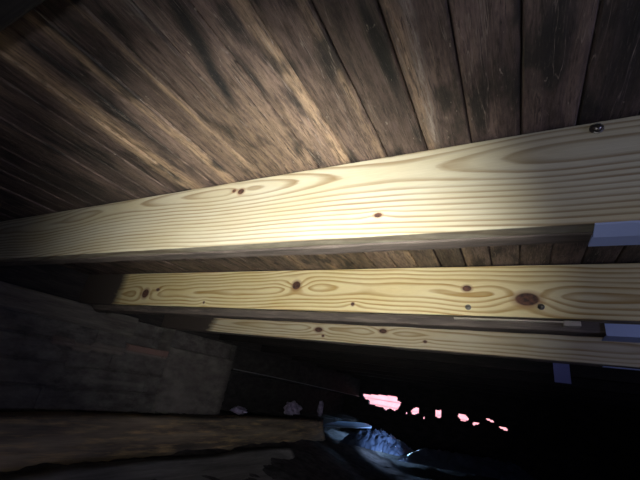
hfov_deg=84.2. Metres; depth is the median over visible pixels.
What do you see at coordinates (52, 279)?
trim
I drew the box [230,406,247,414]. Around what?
clump
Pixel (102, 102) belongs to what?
ceiling
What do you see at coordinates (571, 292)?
joist
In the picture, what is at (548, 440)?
wall
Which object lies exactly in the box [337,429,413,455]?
plastic film
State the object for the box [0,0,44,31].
joist
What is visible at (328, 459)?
floor
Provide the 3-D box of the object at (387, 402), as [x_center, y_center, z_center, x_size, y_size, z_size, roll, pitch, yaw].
[1.806,3.497,7.293,10.000,1.760,0.118,-3,-26,28]
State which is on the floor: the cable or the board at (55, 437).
the board at (55, 437)
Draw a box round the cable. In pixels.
[233,369,358,396]
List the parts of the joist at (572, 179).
blue strip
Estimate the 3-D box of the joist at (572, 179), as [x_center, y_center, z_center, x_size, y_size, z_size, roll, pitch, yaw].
[0.147,-0.072,0.713,4.440,0.190,0.076,-3,-26,28]
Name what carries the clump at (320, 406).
in the wall at (46, 364)
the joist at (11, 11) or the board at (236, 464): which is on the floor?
the board at (236, 464)
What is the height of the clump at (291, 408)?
0.177 m
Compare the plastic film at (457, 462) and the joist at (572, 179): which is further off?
the plastic film at (457, 462)
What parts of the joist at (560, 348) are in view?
blue strip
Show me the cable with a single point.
(233, 369)
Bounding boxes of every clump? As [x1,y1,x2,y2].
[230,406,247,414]
[283,400,301,414]
[317,401,323,415]
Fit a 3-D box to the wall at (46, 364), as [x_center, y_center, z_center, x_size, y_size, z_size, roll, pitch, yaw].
[-1.206,1.238,2.929,0.502,0.874,7.600,-3,-26,28]
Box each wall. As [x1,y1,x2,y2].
[0,308,360,431]
[343,374,639,479]
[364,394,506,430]
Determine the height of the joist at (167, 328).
0.203 m
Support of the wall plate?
attached to the wall at (46, 364)
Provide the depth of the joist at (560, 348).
1.79 m
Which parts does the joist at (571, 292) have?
blue strip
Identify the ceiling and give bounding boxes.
[0,0,639,274]
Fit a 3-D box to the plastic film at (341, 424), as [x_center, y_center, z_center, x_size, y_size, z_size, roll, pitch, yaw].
[0.388,2.377,4.529,0.560,0.103,0.440,-3,-26,28]
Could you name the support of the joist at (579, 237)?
attached to the ceiling
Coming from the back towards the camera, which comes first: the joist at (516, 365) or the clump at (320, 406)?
the clump at (320, 406)
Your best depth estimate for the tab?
1.59 m
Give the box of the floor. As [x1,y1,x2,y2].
[0,429,499,479]
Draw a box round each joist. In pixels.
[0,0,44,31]
[0,115,639,261]
[0,232,592,265]
[78,263,639,342]
[87,304,639,336]
[161,315,639,370]
[167,328,639,368]
[219,334,639,384]
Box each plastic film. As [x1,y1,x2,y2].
[323,421,371,427]
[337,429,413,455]
[398,448,537,479]
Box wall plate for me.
[0,281,138,337]
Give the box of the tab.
[553,363,570,383]
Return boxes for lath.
[454,317,580,327]
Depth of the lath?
1.07 m
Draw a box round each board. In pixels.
[0,411,325,471]
[0,447,294,479]
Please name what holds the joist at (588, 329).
attached to the ceiling
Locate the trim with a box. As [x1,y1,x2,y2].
[0,264,352,376]

